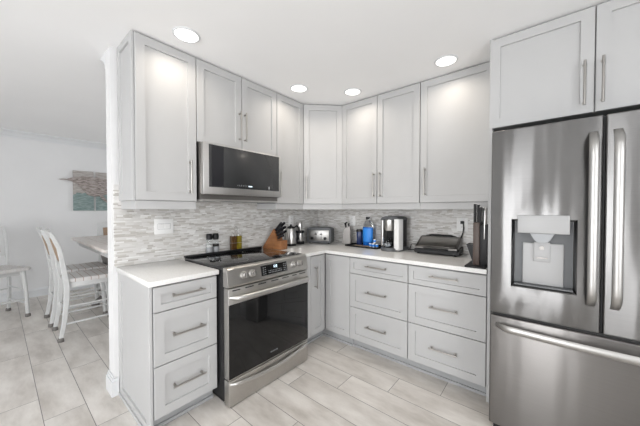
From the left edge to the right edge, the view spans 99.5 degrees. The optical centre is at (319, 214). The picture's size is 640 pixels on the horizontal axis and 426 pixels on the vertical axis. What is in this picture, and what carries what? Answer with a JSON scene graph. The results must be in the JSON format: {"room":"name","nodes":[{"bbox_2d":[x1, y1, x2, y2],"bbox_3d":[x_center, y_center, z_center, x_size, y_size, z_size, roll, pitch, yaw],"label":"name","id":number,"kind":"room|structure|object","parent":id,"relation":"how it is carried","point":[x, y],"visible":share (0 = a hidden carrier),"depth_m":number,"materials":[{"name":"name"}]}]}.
{"room":"kitchen","nodes":[
{"label":"kitchen","id":0,"kind":"room"},
{"bbox_2d":[0,136,106,293],"bbox_3d":[-4.471,0.021,4.017,0.130,2.458,7.700,1,1,40],"label":"wall","id":1,"kind":"structure","parent":0,"point":[33,195],"depth_m":4.15,"materials":[{"name":"grey paint"}]},
{"bbox_2d":[0,284,93,302],"bbox_3d":[-4.420,1.188,3.982,0.018,0.125,7.420,1,1,40],"label":"baseboard","id":2,"kind":"structure","parent":1,"relation":"attached to","point":[35,292],"depth_m":4.08,"materials":[{"name":"white paint"}]},
{"bbox_2d":[0,128,105,149],"bbox_3d":[-4.395,-1.159,3.919,0.085,0.095,7.420,1,1,40],"label":"trim","id":3,"kind":"structure","parent":1,"relation":"attached to","point":[3,132],"depth_m":4.18,"materials":[{"name":"white paint"}]},
{"bbox_2d":[60,170,106,210],"bbox_3d":[-3.898,-0.392,4.551,0.050,0.655,0.743,1,1,40],"label":"wall art","id":4,"kind":"object","parent":1,"relation":"attached to","point":[86,186],"visible":0.85,"depth_m":4.55},
{"bbox_2d":[105,46,180,377],"bbox_3d":[-0.789,0.042,2.799,0.120,2.458,2.240,1,1,40],"label":"wall","id":5,"kind":"structure","parent":0,"point":[111,52],"depth_m":1.92,"materials":[{"name":"white paint"}]},
{"bbox_2d":[101,53,104,65],"bbox_3d":[-0.517,-1.136,3.301,0.135,0.120,3.390,1,1,40],"label":"trim","id":6,"kind":"structure","parent":5,"relation":"attached to","point":[103,56],"depth_m":1.99,"materials":[{"name":"white paint"}]},
{"bbox_2d":[106,370,118,397],"bbox_3d":[-1.505,1.216,1.964,0.156,0.140,0.044,1,1,40],"label":"baseboard","id":7,"kind":"structure","parent":5,"relation":"attached to","point":[112,384],"depth_m":1.92,"materials":[{"name":"white paint"}]},
{"bbox_2d":[117,30,196,208],"bbox_3d":[-1.159,-0.604,1.953,0.360,1.134,0.408,1,1,40],"label":"upper cabinet","id":8,"kind":"object","parent":5,"relation":"attached to","point":[156,81],"visible":1,"depth_m":1.85,"materials":[{"name":"paint"}]},
{"bbox_2d":[154,219,172,233],"bbox_3d":[-1.236,0.095,2.146,0.009,0.120,0.138,1,1,40],"label":"wall plate","id":9,"kind":"object","parent":5,"relation":"attached to","point":[161,226],"visible":1,"depth_m":2.14,"materials":[{"name":"white plastic"}]},
{"bbox_2d":[159,224,169,228],"bbox_3d":[-1.234,0.095,2.144,0.004,0.034,0.080,1,1,40],"label":"rocker switch","id":10,"kind":"object","parent":9,"relation":"attached to","point":[161,226],"depth_m":2.15,"materials":[{"name":"white plastic"}]},
{"bbox_2d":[113,184,317,266],"bbox_3d":[-0.739,0.065,2.756,0.012,0.586,2.218,1,1,40],"label":"backsplash","id":11,"kind":"structure","parent":5,"relation":"attached to","point":[135,240],"depth_m":2.32,"materials":[{"name":"tile"}]},
{"bbox_2d":[196,58,276,155],"bbox_3d":[-0.775,-0.865,2.405,0.358,0.627,0.783,1,1,40],"label":"upper cabinet","id":12,"kind":"object","parent":5,"relation":"attached to","point":[232,110],"visible":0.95,"depth_m":2.26,"materials":[{"name":"paint"}]},
{"bbox_2d":[196,141,280,202],"bbox_3d":[-0.762,-0.328,2.397,0.383,0.440,0.760,1,1,40],"label":"microwave","id":13,"kind":"object","parent":12,"relation":"attached to","point":[224,173],"visible":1,"depth_m":2.20,"materials":[{"name":"metal"}]},
{"bbox_2d":[257,93,302,208],"bbox_3d":[-0.402,-0.620,2.856,0.360,1.134,0.378,1,1,40],"label":"upper cabinet","id":14,"kind":"object","parent":5,"relation":"attached to","point":[289,111],"visible":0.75,"depth_m":2.77,"materials":[{"name":"paint"}]},
{"bbox_2d":[289,216,293,225],"bbox_3d":[-0.342,0.074,3.214,0.009,0.118,0.075,1,1,40],"label":"wall plate","id":15,"kind":"object","parent":5,"relation":"attached to","point":[291,218],"visible":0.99,"depth_m":3.21,"materials":[{"name":"white plastic"}]},
{"bbox_2d":[303,104,342,208],"bbox_3d":[0.009,-0.625,3.151,0.609,1.134,0.631,1,1,40],"label":"upper cabinet","id":16,"kind":"object","parent":5,"relation":"attached to","point":[322,124],"visible":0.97,"depth_m":2.94,"materials":[{"name":"paint"}]},
{"bbox_3d":[-0.890,0.378,2.512,0.076,0.031,0.771,1,1,40],"label":"backsplash ledge","id":17,"kind":"object","parent":5,"relation":"attached to","visible":0},
{"bbox_2d":[206,234,212,252],"bbox_3d":[-0.980,0.268,2.400,0.057,0.192,0.057,1,1,40],"label":"grinder","id":18,"kind":"object","parent":17,"relation":"on","point":[209,245],"visible":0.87,"depth_m":2.38,"materials":[{"name":"clear glass"}]},
{"bbox_2d":[206,240,212,252],"bbox_3d":[-0.980,0.294,2.400,0.056,0.140,0.056,1,1,40],"label":"jar","id":19,"kind":"object","parent":18,"relation":"on","point":[209,245],"depth_m":2.38,"materials":[{"name":"clear glass"}]},
{"bbox_2d":[213,233,218,251],"bbox_3d":[-0.942,0.267,2.446,0.057,0.192,0.057,1,1,40],"label":"grinder","id":20,"kind":"object","parent":17,"relation":"on","point":[215,235],"visible":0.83,"depth_m":2.42,"materials":[{"name":"clear glass"}]},
{"bbox_2d":[213,239,218,246],"bbox_3d":[-0.942,0.293,2.446,0.056,0.140,0.056,1,1,40],"label":"jar","id":21,"kind":"object","parent":20,"relation":"on","point":[215,241],"depth_m":2.42,"materials":[{"name":"clear glass"}]},
{"bbox_2d":[230,226,241,249],"bbox_3d":[-0.809,0.237,2.603,0.058,0.248,0.113,1,1,40],"label":"cruet","id":22,"kind":"object","parent":17,"relation":"on","point":[235,241],"visible":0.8,"depth_m":2.58,"materials":[{"name":"brown"}]},
{"bbox_2d":[230,232,236,249],"bbox_3d":[-0.827,0.262,2.583,0.048,0.187,0.048,1,1,40],"label":"bottle","id":23,"kind":"object","parent":22,"relation":"on","point":[233,239],"depth_m":2.57,"materials":[{"name":"glass"}]},
{"bbox_2d":[236,232,241,248],"bbox_3d":[-0.791,0.261,2.626,0.048,0.187,0.048,1,1,40],"label":"bottle","id":24,"kind":"object","parent":22,"relation":"on","point":[238,237],"depth_m":2.61,"materials":[{"name":"glass"}]},
{"bbox_2d":[0,287,492,425],"bbox_3d":[-1.335,1.346,1.414,8.350,0.100,7.700,1,1,40],"label":"floor","id":25,"kind":"structure","parent":0,"point":[44,381],"depth_m":1.97,"materials":[{"name":"tile"}]},
{"bbox_2d":[0,226,30,316],"bbox_3d":[-3.936,0.701,3.251,0.604,1.125,0.478,0,1,22],"label":"dining chair","id":26,"kind":"object","parent":25,"relation":"on","point":[7,270],"visible":1,"depth_m":3.36,"materials":[{"name":"white wood"}]},
{"bbox_2d":[36,227,107,327],"bbox_3d":[-3.040,0.699,3.343,0.478,1.125,0.604,1,1,40],"label":"dining chair","id":27,"kind":"object","parent":25,"relation":"on","point":[53,279],"visible":0.69,"depth_m":3.30,"materials":[{"name":"white wood"}]},
{"bbox_2d":[44,229,108,342],"bbox_3d":[-2.600,0.706,2.997,0.478,1.125,0.604,1,1,40],"label":"dining chair","id":28,"kind":"object","parent":25,"relation":"on","point":[66,280],"visible":0.77,"depth_m":2.87,"materials":[{"name":"white paint"}]},
{"bbox_2d":[71,235,107,305],"bbox_3d":[-2.513,0.792,3.721,1.930,0.914,1.100,1,1,40],"label":"dining table","id":29,"kind":"object","parent":25,"relation":"on","point":[97,244],"visible":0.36,"depth_m":3.51,"materials":[{"name":"white paint"}]},
{"bbox_2d":[97,222,107,290],"bbox_3d":[-3.255,0.682,4.354,0.604,1.125,0.478,1,1,40],"label":"dining chair","id":30,"kind":"object","parent":25,"relation":"on","point":[102,228],"visible":0.09,"depth_m":4.38,"materials":[{"name":"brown wood"}]},
{"bbox_2d":[118,272,216,425],"bbox_3d":[-1.060,0.847,1.880,0.660,0.882,0.423,1,1,40],"label":"base cabinet","id":31,"kind":"object","parent":25,"relation":"on","point":[168,332],"visible":0.96,"depth_m":1.70,"materials":[{"name":"paint"}]},
{"bbox_2d":[116,259,218,287],"bbox_3d":[-1.061,0.389,1.874,0.632,0.030,0.424,1,1,40],"label":"countertop","id":32,"kind":"structure","parent":31,"relation":"on","point":[153,274],"depth_m":1.78,"materials":[{"name":"white stone"}]},
{"bbox_2d":[184,246,308,407],"bbox_3d":[-0.576,0.807,2.256,0.737,0.947,0.771,1,1,40],"label":"range","id":33,"kind":"object","parent":25,"relation":"on","point":[262,297],"visible":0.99,"depth_m":1.99,"materials":[{"name":"silver metal"}]},
{"bbox_2d":[185,248,300,269],"bbox_3d":[-0.623,0.357,2.287,0.582,0.017,0.765,1,1,40],"label":"cooktop","id":34,"kind":"object","parent":33,"relation":"in","point":[220,260],"depth_m":2.20,"materials":[{"name":"glass"}]},
{"bbox_2d":[305,253,353,345],"bbox_3d":[0.001,0.828,2.937,0.903,0.882,1.008,1,1,40],"label":"base cabinet","id":35,"kind":"object","parent":25,"relation":"on","point":[328,274],"visible":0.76,"depth_m":2.67,"materials":[{"name":"paint"}]},
{"bbox_2d":[274,242,487,273],"bbox_3d":[0.429,0.377,2.571,2.022,0.030,1.010,1,1,40],"label":"countertop","id":36,"kind":"structure","parent":35,"relation":"on","point":[450,262],"depth_m":2.41,"materials":[{"name":"white stone"}]},
{"bbox_2d":[262,229,286,249],"bbox_3d":[-0.475,0.252,2.826,0.265,0.210,0.105,1,1,34],"label":"knife block","id":37,"kind":"object","parent":36,"relation":"on","point":[272,242],"visible":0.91,"depth_m":2.77,"materials":[{"name":"brown wood"}]},
{"bbox_2d":[284,224,299,245],"bbox_3d":[-0.321,0.232,3.063,0.140,0.240,0.139,-1,1,-45],"label":"press","id":38,"kind":"object","parent":36,"relation":"on","point":[291,233],"visible":0.91,"depth_m":3.02,"materials":[{"name":"silver metal"}]},
{"bbox_2d":[296,222,303,243],"bbox_3d":[-0.237,0.219,3.212,0.106,0.262,0.106,1,1,40],"label":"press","id":39,"kind":"object","parent":36,"relation":"on","point":[300,224],"visible":0.79,"depth_m":3.18,"materials":[{"name":"silver metal"}]},
{"bbox_2d":[298,233,303,240],"bbox_3d":[-0.237,0.266,3.212,0.090,0.099,0.090,1,1,40],"label":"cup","id":40,"kind":"object","parent":39,"relation":"on","point":[301,237],"depth_m":3.17,"materials":[{"name":"metal"}]},
{"bbox_2d":[307,227,333,243],"bbox_3d":[0.004,0.252,3.314,0.300,0.193,0.181,0,1,18],"label":"toaster","id":41,"kind":"object","parent":36,"relation":"on","point":[314,234],"visible":1,"depth_m":3.25,"materials":[{"name":"grey metal"}]},
{"bbox_2d":[342,226,351,243],"bbox_3d":[0.321,0.244,3.185,0.100,0.214,0.070,0,1,25],"label":"utensil caddy","id":42,"kind":"object","parent":36,"relation":"on","point":[347,235],"visible":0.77,"depth_m":3.15,"materials":[{"name":"ceramic"}]},
{"bbox_2d":[345,243,381,248],"bbox_3d":[0.502,0.345,2.980,0.400,0.018,0.230,1,1,43],"label":"serving tray","id":43,"kind":"object","parent":36,"relation":"on","point":[350,244],"visible":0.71,"depth_m":2.92,"materials":[{"name":"black plastic"}]},
{"bbox_2d":[356,229,362,244],"bbox_3d":[0.451,0.258,3.101,0.078,0.175,0.075,1,1,40],"label":"travel mug","id":44,"kind":"object","parent":43,"relation":"on","point":[359,232],"visible":1,"depth_m":3.07,"materials":[{"name":"blue metal"}]},
{"bbox_2d":[363,217,372,245],"bbox_3d":[0.535,0.187,3.024,0.122,0.319,0.084,1,1,40],"label":"bottle","id":45,"kind":"object","parent":43,"relation":"on","point":[367,226],"visible":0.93,"depth_m":2.99,"materials":[{"name":"blue plastic"}]},
{"bbox_2d":[381,216,408,251],"bbox_3d":[0.733,0.188,2.721,0.267,0.341,0.218,-1,1,-42],"label":"coffee maker","id":46,"kind":"object","parent":36,"relation":"on","point":[394,227],"visible":0.88,"depth_m":2.67,"materials":[{"name":"grey plastic"}]},
{"bbox_2d":[382,238,392,247],"bbox_3d":[0.673,0.281,2.699,0.100,0.090,0.100,1,1,40],"label":"glass cup","id":47,"kind":"object","parent":46,"relation":"on","point":[387,242],"visible":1,"depth_m":2.66,"materials":[{"name":"white"}]},
{"bbox_2d":[414,234,462,256],"bbox_3d":[1.094,0.278,2.502,0.375,0.169,0.279,1,1,37],"label":"grill","id":48,"kind":"object","parent":36,"relation":"on","point":[442,244],"visible":0.99,"depth_m":2.45,"materials":[{"name":"black plastic"}]},
{"bbox_2d":[460,221,463,237],"bbox_3d":[1.293,0.177,2.466,0.043,0.232,0.039,1,1,40],"label":"power cord","id":49,"kind":"object","parent":48,"relation":"attached to","point":[461,222],"visible":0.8,"depth_m":2.45,"materials":[{"name":"black plastic"}]},
{"bbox_2d":[464,222,487,268],"bbox_3d":[1.144,0.214,1.970,0.142,0.315,0.235,1,1,40],"label":"knife block","id":50,"kind":"object","parent":36,"relation":"on","point":[478,250],"visible":0.79,"depth_m":1.91,"materials":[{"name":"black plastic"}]},
{"bbox_2d":[473,204,476,221],"bbox_3d":[1.113,-0.011,1.942,0.016,0.134,0.030,1,1,40],"label":"kitchen knife","id":51,"kind":"object","parent":50,"relation":"on","point":[475,205],"visible":0.97,"depth_m":1.93,"materials":[{"name":"black plastic"}]},
{"bbox_2d":[477,204,479,221],"bbox_3d":[1.145,-0.009,1.955,0.016,0.130,0.030,1,1,40],"label":"kitchen knife","id":52,"kind":"object","parent":50,"relation":"on","point":[478,205],"visible":0.84,"depth_m":1.94,"materials":[{"name":"black plastic"}]},
{"bbox_2d":[479,207,481,224],"bbox_3d":[1.138,0.008,1.922,0.016,0.126,0.030,1,1,40],"label":"kitchen knife","id":53,"kind":"object","parent":50,"relation":"on","point":[480,208],"visible":0.94,"depth_m":1.91,"materials":[{"name":"black plastic"}]},
{"bbox_2d":[482,207,484,223],"bbox_3d":[1.170,0.010,1.934,0.016,0.122,0.030,1,1,40],"label":"kitchen knife","id":54,"kind":"object","parent":50,"relation":"on","point":[483,207],"visible":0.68,"depth_m":1.92,"materials":[{"name":"black plastic"}]},
{"bbox_2d":[484,208,486,224],"bbox_3d":[1.163,0.013,1.901,0.016,0.118,0.030,1,1,40],"label":"kitchen knife","id":55,"kind":"object","parent":50,"relation":"on","point":[485,209],"visible":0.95,"depth_m":1.89,"materials":[{"name":"metal"}]},
{"bbox_2d":[350,257,410,366],"bbox_3d":[0.679,0.834,2.603,0.564,0.882,0.645,1,1,40],"label":"base cabinet","id":56,"kind":"object","parent":25,"relation":"on","point":[378,288],"visible":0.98,"depth_m":2.38,"materials":[{"name":"paint"}]},
{"bbox_2d":[408,264,487,395],"bbox_3d":[1.107,0.840,2.244,0.551,0.882,0.645,1,1,40],"label":"base cabinet","id":57,"kind":"object","parent":25,"relation":"on","point":[447,308],"visible":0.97,"depth_m":2.01,"materials":[{"name":"paint"}]},
{"bbox_2d":[486,0,639,402],"bbox_3d":[1.716,0.062,1.730,1.020,2.457,0.658,1,1,40],"label":"tall cabinet","id":58,"kind":"object","parent":25,"relation":"on","point":[584,63],"visible":0.9,"depth_m":1.58,"materials":[{"name":"paint"}]},
{"bbox_2d":[489,109,639,425],"bbox_3d":[1.603,0.398,1.596,0.925,1.766,0.863,1,1,40],"label":"refrigerator","id":59,"kind":"object","parent":25,"relation":"on","point":[565,275],"visible":1,"depth_m":1.40,"materials":[{"name":"grey metal"}]},
{"bbox_2d":[0,0,610,143],"bbox_3d":[-1.335,-1.222,1.369,8.350,0.120,7.700,1,1,40],"label":"ceiling","id":60,"kind":"structure","parent":0,"point":[52,70],"depth_m":1.82,"materials":[{"name":"paint"}]},
{"bbox_2d":[172,26,200,42],"bbox_3d":[-0.868,-1.164,1.762,0.168,0.008,0.168,1,1,40],"label":"recessed light","id":61,"kind":"object","parent":60,"relation":"in","point":[185,34],"visible":1,"depth_m":1.75,"materials":[{"name":"white paint"}]},
{"bbox_2d":[290,84,307,92],"bbox_3d":[-0.197,-1.178,2.536,0.168,0.008,0.168,1,1,40],"label":"recessed light","id":62,"kind":"object","parent":60,"relation":"in","point":[299,88],"visible":1,"depth_m":2.53,"materials":[{"name":"white paint"}]},
{"bbox_2d":[344,88,360,95],"bbox_3d":[0.315,-1.179,2.610,0.168,0.008,0.168,1,1,40],"label":"recessed light","id":63,"kind":"object","parent":60,"relation":"in","point":[350,91],"visible":1,"depth_m":2.60,"materials":[{"name":"white paint"}]},
{"bbox_2d":[434,54,457,66],"bbox_3d":[0.962,-1.170,2.068,0.168,0.008,0.168,1,1,40],"label":"recessed light","id":64,"kind":"object","parent":60,"relation":"in","point":[446,60],"visible":1,"depth_m":2.06,"materials":[{"name":"white paint"}]},
{"bbox_3d":[1.234,0.045,2.644,3.420,2.458,0.120,1,1,40],"label":"wall","id":65,"kind":"structure","parent":0,"visible":0},
{"bbox_2d":[349,216,354,225],"bbox_3d":[0.387,0.076,3.254,0.078,0.118,0.009,1,1,40],"label":"wall plate","id":66,"kind":"object","parent":65,"relation":"attached to","point":[351,218],"visible":0.93,"depth_m":3.25,"materials":[{"name":"white plastic"}]},
{"bbox_2d":[342,82,420,208],"bbox_3d":[0.652,-0.619,2.789,0.850,1.134,0.358,1,1,40],"label":"upper cabinet","id":67,"kind":"object","parent":65,"relation":"attached to","point":[381,133],"visible":0.97,"depth_m":2.64,"materials":[{"name":"paint"}]},
{"bbox_2d":[318,209,487,253],"bbox_3d":[0.751,0.061,2.963,2.030,0.586,0.012,1,1,40],"label":"backsplash","id":68,"kind":"structure","parent":65,"relation":"attached to","point":[420,222],"depth_m":2.79,"materials":[{"name":"tile"}]},
{"bbox_2d":[420,62,489,208],"bbox_3d":[1.196,-0.611,2.335,0.565,1.134,0.358,1,1,40],"label":"upper cabinet","id":69,"kind":"object","parent":65,"relation":"attached to","point":[454,126],"visible":0.8,"depth_m":2.23,"materials":[{"name":"paint"}]},
{"bbox_2d":[457,218,467,231],"bbox_3d":[1.306,0.094,2.485,0.095,0.125,0.009,1,1,40],"label":"wall plate","id":70,"kind":"object","parent":65,"relation":"attached to","point":[459,226],"visible":0.83,"depth_m":2.48,"materials":[{"name":"white plastic"}]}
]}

